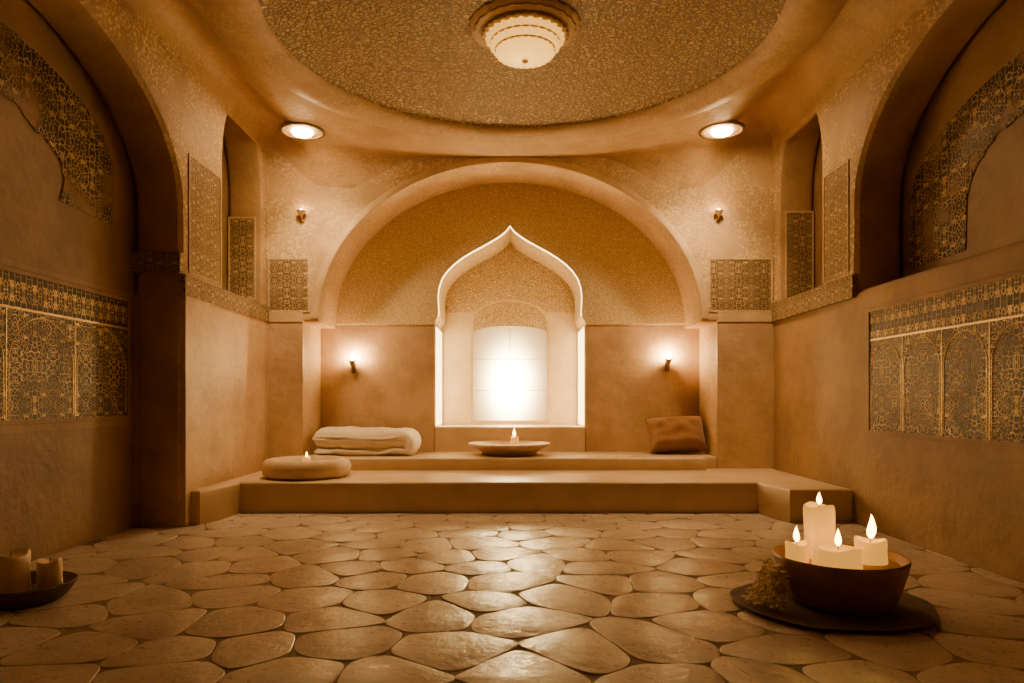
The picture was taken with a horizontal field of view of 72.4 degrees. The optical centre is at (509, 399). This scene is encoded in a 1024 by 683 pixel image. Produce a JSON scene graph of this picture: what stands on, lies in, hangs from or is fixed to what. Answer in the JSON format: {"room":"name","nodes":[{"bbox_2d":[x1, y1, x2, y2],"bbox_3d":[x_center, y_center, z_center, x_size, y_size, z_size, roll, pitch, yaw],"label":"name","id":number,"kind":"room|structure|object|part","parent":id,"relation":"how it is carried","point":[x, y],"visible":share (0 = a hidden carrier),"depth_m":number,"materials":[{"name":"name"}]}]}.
{"room":"spa","nodes":[
{"label":"spa","id":0,"kind":"room"},
{"bbox_2d":[0,0,267,560],"bbox_3d":[-3.321,-1.350,3.865,0.486,5.100,10.729,0,0,0],"label":"wall","id":1,"kind":"structure","parent":0,"point":[162,112],"depth_m":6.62,"materials":[{"name":"paint"}]},
{"bbox_2d":[0,18,113,225],"bbox_3d":[-3.554,-2.115,4.630,0.015,1.110,3.281,0,0,0],"label":"lattice","id":2,"kind":"object","parent":1,"relation":"attached to","point":[54,110],"visible":1,"depth_m":5.56,"materials":[{"name":"paint"}]},
{"bbox_2d":[0,258,131,433],"bbox_3d":[-3.553,-0.379,4.934,0.022,1.226,3.282,0,0,0],"label":"decorative wall panel","id":3,"kind":"object","parent":1,"relation":"attached to","point":[65,346],"visible":1,"depth_m":5.54,"materials":[{"name":"paint"}]},
{"bbox_3d":[-3.557,-0.661,4.934,0.014,0.016,3.122,0,0,0],"label":"gold rail","id":4,"kind":"part","parent":3,"relation":"part of","materials":[{"name":"brown metal"}]},
{"bbox_2d":[131,252,183,273],"bbox_3d":[-3.340,-1.296,6.624,0.468,0.192,0.080,0,0,0],"label":"trim","id":5,"kind":"structure","parent":1,"relation":"attached to","point":[141,262],"depth_m":6.58,"materials":[{"name":"brown tile"}]},
{"bbox_2d":[188,153,220,284],"bbox_3d":[-3.091,-1.800,7.107,0.011,1.152,0.747,0,0,0],"label":"lattice panel","id":6,"kind":"object","parent":1,"relation":"attached to","point":[204,185],"visible":1,"depth_m":7.08,"materials":[{"name":"paint"}]},
{"bbox_2d":[181,274,268,321],"bbox_3d":[-3.086,-1.092,7.797,0.040,0.192,2.365,0,0,0],"label":"trim","id":7,"kind":"structure","parent":1,"relation":"attached to","point":[193,287],"depth_m":7.44,"materials":[{"name":"beige tile"}]},
{"bbox_2d":[228,217,255,299],"bbox_3d":[-3.370,-1.782,8.803,0.348,1.044,0.011,0,0,0],"label":"lattice panel","id":8,"kind":"object","parent":1,"relation":"attached to","point":[241,230],"visible":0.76,"depth_m":8.80,"materials":[{"name":"paint"}]},
{"bbox_2d":[321,183,698,451],"bbox_3d":[0.000,-1.340,10.270,6.000,5.120,1.022,0,0,0],"label":"wall","id":9,"kind":"structure","parent":0,"point":[395,278],"depth_m":9.76,"materials":[{"name":"beige paint"}]},
{"bbox_2d":[348,354,355,373],"bbox_3d":[-2.184,-0.507,9.706,0.104,0.278,0.167,0,0,0],"label":"torch","id":10,"kind":"object","parent":9,"relation":"attached to","point":[351,361],"visible":1,"depth_m":9.66,"materials":[{"name":"brown metal"}]},
{"bbox_2d":[348,360,355,365],"bbox_3d":[-2.184,-0.507,9.674,0.104,0.078,0.104,0,0,0],"label":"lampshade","id":11,"kind":"object","parent":10,"relation":"on","point":[351,362],"depth_m":9.64,"materials":[{"name":"metal"}]},
{"bbox_2d":[435,326,441,426],"bbox_3d":[-1.045,-0.332,10.270,0.007,1.416,0.922,0,0,0],"label":"light panel","id":12,"kind":"object","parent":9,"relation":"attached to","point":[438,334],"visible":1,"depth_m":10.20,"materials":[{"name":"white"}]},
{"bbox_2d":[435,425,584,451],"bbox_3d":[0.000,0.559,10.265,2.093,0.362,1.012,0,0,0],"label":"sill","id":13,"kind":"structure","parent":9,"relation":"attached to","point":[448,438],"depth_m":9.76,"materials":[{"name":"stone"}]},
{"bbox_2d":[438,226,581,315],"bbox_3d":[0.000,-1.805,9.807,2.014,1.259,0.057,0,0,0],"label":"light strip","id":14,"kind":"object","parent":9,"relation":"attached to","point":[509,226],"visible":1,"depth_m":9.79,"materials":[{"name":"white"}]},
{"bbox_2d":[437,225,582,315],"bbox_3d":[0.000,-1.813,9.771,2.044,1.274,0.036,0,0,0],"label":"trim","id":15,"kind":"structure","parent":9,"relation":"attached to","point":[509,225],"depth_m":9.75,"materials":[{"name":"paint"}]},
{"bbox_2d":[442,300,577,424],"bbox_3d":[0.000,-0.830,10.856,3.120,4.100,0.170,0,0,0],"label":"wall niche","id":16,"kind":"object","parent":9,"relation":"attached to","point":[456,333],"visible":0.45,"depth_m":10.77,"materials":[{"name":"paint"}]},
{"bbox_2d":[471,300,548,421],"bbox_3d":[0.000,-0.603,10.806,1.200,1.878,0.050,0,0,0],"label":"window","id":17,"kind":"structure","parent":16,"relation":"attached to","point":[510,338],"depth_m":10.81,"materials":[{"name":"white glass"}]},
{"bbox_2d":[439,228,580,323],"bbox_3d":[0.000,-1.805,10.304,2.014,1.259,0.930,0,0,0],"label":"vault","id":18,"kind":"object","parent":9,"relation":"attached to","point":[481,255],"visible":1,"depth_m":10.25,"materials":[{"name":"paint"}]},
{"bbox_2d":[578,326,584,426],"bbox_3d":[1.045,-0.332,10.270,0.007,1.416,0.922,0,0,0],"label":"light panel","id":19,"kind":"object","parent":9,"relation":"attached to","point":[581,334],"visible":1,"depth_m":10.20,"materials":[{"name":"white"}]},
{"bbox_2d":[665,352,671,371],"bbox_3d":[2.196,-0.531,9.706,0.104,0.278,0.167,0,0,0],"label":"torch","id":20,"kind":"object","parent":9,"relation":"attached to","point":[668,360],"visible":1,"depth_m":9.67,"materials":[{"name":"brown metal"}]},
{"bbox_2d":[445,243,574,312],"bbox_3d":[0.000,-1.992,10.759,2.400,1.296,0.023,0,0,0],"label":"wall","id":21,"kind":"structure","parent":0,"point":[509,274],"depth_m":10.75,"materials":[{"name":"paint"}]},
{"bbox_2d":[0,513,1023,682],"bbox_3d":[-0.052,1.224,3.119,7.924,0.051,9.839,0,0,0],"label":"floor","id":22,"kind":"structure","parent":0,"point":[241,597],"depth_m":4.01,"materials":[{"name":"beige stone"}]},
{"bbox_2d":[0,571,77,609],"bbox_3d":[-2.904,1.141,4.180,0.556,0.114,0.556,0,0,0],"label":"dish","id":23,"kind":"object","parent":22,"relation":"on","point":[19,600],"visible":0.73,"depth_m":4.04,"materials":[{"name":"brown wood"}]},
{"bbox_2d":[0,548,31,593],"bbox_3d":[-2.944,1.023,4.129,0.209,0.262,0.211,0,0,32],"label":"candle","id":24,"kind":"object","parent":23,"relation":"in","point":[15,576],"visible":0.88,"depth_m":4.07,"materials":[{"name":"beige wax"}]},
{"bbox_2d":[36,558,62,589],"bbox_3d":[-2.776,1.053,4.221,0.136,0.202,0.134,0,0,-42],"label":"candle","id":25,"kind":"object","parent":23,"relation":"in","point":[49,571],"visible":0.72,"depth_m":4.17,"materials":[{"name":"beige wax"}]},
{"bbox_2d":[191,469,852,524],"bbox_3d":[0.132,1.046,7.838,6.436,0.349,2.183,0,0,0],"label":"step","id":26,"kind":"structure","parent":22,"relation":"on","point":[772,493],"depth_m":7.43,"materials":[{"name":"stone"}]},
{"bbox_2d":[261,455,350,480],"bbox_3d":[-2.316,0.766,7.964,0.984,0.210,0.984,0,0,0],"label":"floor cushion","id":27,"kind":"object","parent":26,"relation":"on","point":[320,467],"visible":1,"depth_m":7.59,"materials":[{"name":"beige fabric"}]},
{"bbox_2d":[302,452,310,460],"bbox_3d":[-2.318,0.675,7.969,0.090,0.172,0.092,0,0,-10],"label":"candle","id":28,"kind":"object","parent":27,"relation":"in","point":[307,458],"visible":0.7,"depth_m":7.95,"materials":[{"name":"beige wax"}]},
{"bbox_2d":[313,452,716,469],"bbox_3d":[0.000,0.806,9.227,5.256,0.171,1.124,0,0,0],"label":"step","id":29,"kind":"structure","parent":26,"relation":"on","point":[418,460],"depth_m":8.66,"materials":[{"name":"stone"}]},
{"bbox_2d":[312,426,420,455],"bbox_3d":[-1.871,0.533,9.297,1.334,0.372,0.717,0,0,0],"label":"folded towel","id":30,"kind":"object","parent":29,"relation":"on","point":[348,440],"visible":1,"depth_m":8.98,"materials":[{"name":"fabric"}]},
{"bbox_2d":[468,440,549,456],"bbox_3d":[-0.012,0.642,9.227,1.080,0.156,1.080,0,0,0],"label":"dish","id":31,"kind":"object","parent":29,"relation":"on","point":[503,448],"visible":0.98,"depth_m":8.90,"materials":[{"name":"ceramic"}]},
{"bbox_2d":[511,429,518,444],"bbox_3d":[0.059,0.497,9.227,0.102,0.247,0.102,0,0,44],"label":"candle","id":32,"kind":"object","parent":31,"relation":"in","point":[514,440],"visible":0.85,"depth_m":9.20,"materials":[{"name":"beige wax"}]},
{"bbox_2d":[645,416,708,453],"bbox_3d":[2.232,0.466,9.382,0.809,0.508,0.509,0,0,0],"label":"floor cushion","id":33,"kind":"object","parent":29,"relation":"on","point":[677,434],"visible":1,"depth_m":9.22,"materials":[{"name":"fabric"}]},
{"bbox_2d":[730,583,939,630],"bbox_3d":[1.883,1.187,4.103,1.120,0.022,1.068,0,0,0],"label":"round tray","id":34,"kind":"object","parent":22,"relation":"on","point":[911,611],"visible":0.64,"depth_m":3.84,"materials":[{"name":"brown wood"}]},
{"bbox_2d":[741,558,791,609],"bbox_3d":[1.477,1.050,4.048,0.240,0.239,0.392,0,0,0],"label":"dried flowers","id":35,"kind":"object","parent":34,"relation":"on","point":[768,586],"visible":1,"depth_m":3.98,"materials":[{"name":"brown plant"}]},
{"bbox_2d":[772,543,911,615],"bbox_3d":[1.940,1.048,4.110,0.740,0.278,0.740,0,0,0],"label":"clay bowl","id":36,"kind":"object","parent":34,"relation":"on","point":[873,590],"visible":0.66,"depth_m":3.83,"materials":[{"name":"ceramic"}]},
{"bbox_2d":[785,526,808,562],"bbox_3d":[1.686,0.843,4.114,0.129,0.207,0.130,0,0,-3],"label":"candle","id":37,"kind":"object","parent":36,"relation":"on","point":[798,550],"visible":0.93,"depth_m":4.07,"materials":[{"name":"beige wax"}]},
{"bbox_2d":[803,493,835,558],"bbox_3d":[1.863,0.751,4.215,0.181,0.392,0.180,0,0,2],"label":"candle","id":38,"kind":"object","parent":36,"relation":"on","point":[818,518],"visible":0.8,"depth_m":4.15,"materials":[{"name":"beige wax"}]},
{"bbox_2d":[812,530,862,569],"bbox_3d":[1.858,0.838,3.976,0.266,0.217,0.272,0,0,28],"label":"candle","id":39,"kind":"object","parent":36,"relation":"on","point":[824,553],"visible":0.92,"depth_m":3.90,"materials":[{"name":"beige wax"}]},
{"bbox_2d":[854,515,887,565],"bbox_3d":[2.105,0.806,4.083,0.178,0.282,0.179,0,0,37],"label":"candle","id":40,"kind":"object","parent":36,"relation":"on","point":[875,553],"visible":0.91,"depth_m":4.02,"materials":[{"name":"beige wax"}]},
{"bbox_2d":[267,147,773,468],"bbox_3d":[0.132,-1.340,9.362,7.156,5.120,0.895,0,0,0],"label":"wall","id":41,"kind":"structure","parent":0,"point":[743,189],"depth_m":8.93,"materials":[{"name":"paint"}]},
{"bbox_2d":[269,312,303,321],"bbox_3d":[-2.873,-1.056,8.942,0.466,0.120,0.075,0,0,0],"label":"trim","id":42,"kind":"structure","parent":41,"relation":"attached to","point":[273,316],"depth_m":8.90,"materials":[{"name":"paint"}]},
{"bbox_2d":[268,258,309,311],"bbox_3d":[-2.820,-1.467,8.924,0.528,0.690,0.011,0,0,0],"label":"lattice panel","id":43,"kind":"object","parent":41,"relation":"attached to","point":[288,278],"visible":1,"depth_m":8.92,"materials":[{"name":"paint"}]},
{"bbox_2d":[296,209,305,221],"bbox_3d":[-2.640,-2.342,8.859,0.120,0.152,0.140,0,0,0],"label":"wall sconce","id":44,"kind":"object","parent":41,"relation":"attached to","point":[301,212],"visible":1,"depth_m":8.84,"materials":[{"name":"gold metal"}]},
{"bbox_2d":[311,157,708,318],"bbox_3d":[0.000,-2.068,8.929,5.072,2.072,0.040,0,0,0],"label":"trim","id":45,"kind":"structure","parent":41,"relation":"attached to","point":[351,226],"depth_m":8.91,"materials":[{"name":"paint"}]},
{"bbox_2d":[714,209,723,221],"bbox_3d":[2.640,-2.342,8.859,0.120,0.152,0.140,0,0,0],"label":"wall sconce","id":46,"kind":"object","parent":41,"relation":"attached to","point":[718,212],"visible":1,"depth_m":8.84,"materials":[{"name":"gold metal"}]},
{"bbox_2d":[708,258,772,311],"bbox_3d":[2.940,-1.467,8.924,0.816,0.690,0.011,0,0,0],"label":"lattice panel","id":47,"kind":"object","parent":41,"relation":"attached to","point":[734,284],"visible":1,"depth_m":8.92,"materials":[{"name":"paint"}]},
{"bbox_2d":[716,312,771,321],"bbox_3d":[3.005,-1.056,8.942,0.730,0.120,0.075,0,0,0],"label":"trim","id":48,"kind":"structure","parent":41,"relation":"attached to","point":[721,316],"depth_m":8.90,"materials":[{"name":"paint"}]},
{"bbox_2d":[259,0,785,127],"bbox_3d":[0.096,-3.204,5.920,4.222,0.156,4.222,0,0,0],"label":"ceiling","id":49,"kind":"structure","parent":0,"point":[421,58],"depth_m":6.56,"materials":[{"name":"paint"}]},
{"bbox_2d":[469,0,580,68],"bbox_3d":[0.132,-3.125,6.151,0.994,0.330,0.994,0,0,0],"label":"ceiling lamp","id":50,"kind":"object","parent":49,"relation":"attached to","point":[555,25],"visible":1,"depth_m":5.93,"materials":[{"name":"glass"}]},
{"bbox_3d":[0.132,-3.026,6.151,0.533,0.080,0.530,0,0,0],"label":"lamp shade","id":51,"kind":"part","parent":50,"relation":"part of","materials":[{"name":"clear glass"}]},
{"bbox_2d":[126,0,926,189],"bbox_3d":[0.132,-3.125,3.740,6.556,0.897,10.479,0,0,0],"label":"ceiling","id":52,"kind":"structure","parent":0,"point":[352,152],"depth_m":8.10,"materials":[{"name":"paint"}]},
{"bbox_2d":[279,121,325,139],"bbox_3d":[-2.388,-3.068,8.049,0.516,0.070,0.516,0,0,0],"label":"recessed light","id":53,"kind":"object","parent":52,"relation":"in","point":[297,130],"visible":1,"depth_m":7.99,"materials":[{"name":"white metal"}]},
{"bbox_3d":[-2.388,-3.061,8.049,0.240,0.056,0.240,0,0,0],"label":"bulb","id":54,"kind":"part","parent":53,"relation":"part of","materials":[{"name":"white"}]},
{"bbox_3d":[-2.388,-3.089,8.049,0.420,0.005,0.420,0,0,0],"label":"dish","id":55,"kind":"part","parent":53,"relation":"part of","materials":[{"name":"brown metal"}]},
{"bbox_2d":[200,0,846,143],"bbox_3d":[0.096,-3.094,5.920,5.152,0.105,5.152,0,0,0],"label":"trim","id":56,"kind":"structure","parent":52,"relation":"attached to","point":[242,24],"depth_m":6.74,"materials":[{"name":"paint"}]},
{"bbox_2d":[699,121,744,138],"bbox_3d":[2.436,-3.076,8.049,0.516,0.070,0.516,0,0,0],"label":"recessed light","id":57,"kind":"object","parent":52,"relation":"in","point":[729,129],"visible":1,"depth_m":7.99,"materials":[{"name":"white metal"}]},
{"bbox_3d":[2.436,-3.070,8.049,0.240,0.056,0.240,0,0,0],"label":"bulb","id":58,"kind":"part","parent":57,"relation":"part of","materials":[{"name":"white"}]},
{"bbox_3d":[2.436,-3.098,8.049,0.420,0.005,0.420,0,0,0],"label":"dish","id":59,"kind":"part","parent":57,"relation":"part of","materials":[{"name":"brown metal"}]},
{"bbox_2d":[773,0,1023,582],"bbox_3d":[3.725,-1.325,3.865,0.730,5.150,10.729,0,0,0],"label":"wall","id":60,"kind":"structure","parent":0,"point":[967,507],"depth_m":6.63,"materials":[{"name":"paint"}]},
{"bbox_2d":[785,211,813,298],"bbox_3d":[3.640,-1.818,8.803,0.360,1.116,0.011,0,0,0],"label":"lattice panel","id":61,"kind":"object","parent":60,"relation":"attached to","point":[799,225],"visible":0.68,"depth_m":8.80,"materials":[{"name":"paint"}]},
{"bbox_2d":[771,274,856,321],"bbox_3d":[3.355,-1.110,7.896,0.050,0.228,2.166,0,0,0],"label":"trim","id":62,"kind":"structure","parent":60,"relation":"attached to","point":[845,288],"depth_m":7.58,"materials":[{"name":"beige tile"}]},
{"bbox_2d":[823,159,848,280],"bbox_3d":[3.354,-1.830,7.209,0.011,1.116,0.556,0,0,0],"label":"lattice panel","id":63,"kind":"object","parent":60,"relation":"attached to","point":[836,182],"visible":1,"depth_m":7.19,"materials":[{"name":"paint"}]},
{"bbox_2d":[866,263,1023,456],"bbox_3d":[3.349,-0.262,4.888,0.022,1.268,3.414,0,0,0],"label":"decorative wall panel","id":64,"kind":"object","parent":60,"relation":"attached to","point":[948,364],"visible":1,"depth_m":5.29,"materials":[{"name":"paint"}]},
{"bbox_3d":[3.353,-0.554,4.888,0.014,0.016,3.254,0,0,0],"label":"gold rail","id":65,"kind":"part","parent":64,"relation":"part of","materials":[{"name":"brown"}]},
{"bbox_2d":[812,0,1023,287],"bbox_3d":[3.965,-2.465,3.865,0.250,2.870,10.729,0,0,0],"label":"wall","id":66,"kind":"structure","parent":0,"point":[995,197],"depth_m":5.71,"materials":[{"name":"paint"}]},
{"bbox_2d":[909,48,1023,268],"bbox_3d":[3.830,-1.932,4.894,0.015,1.404,3.652,0,0,0],"label":"lattice","id":67,"kind":"object","parent":66,"relation":"attached to","point":[939,190],"visible":1,"depth_m":5.99,"materials":[{"name":"paint"}]}
]}

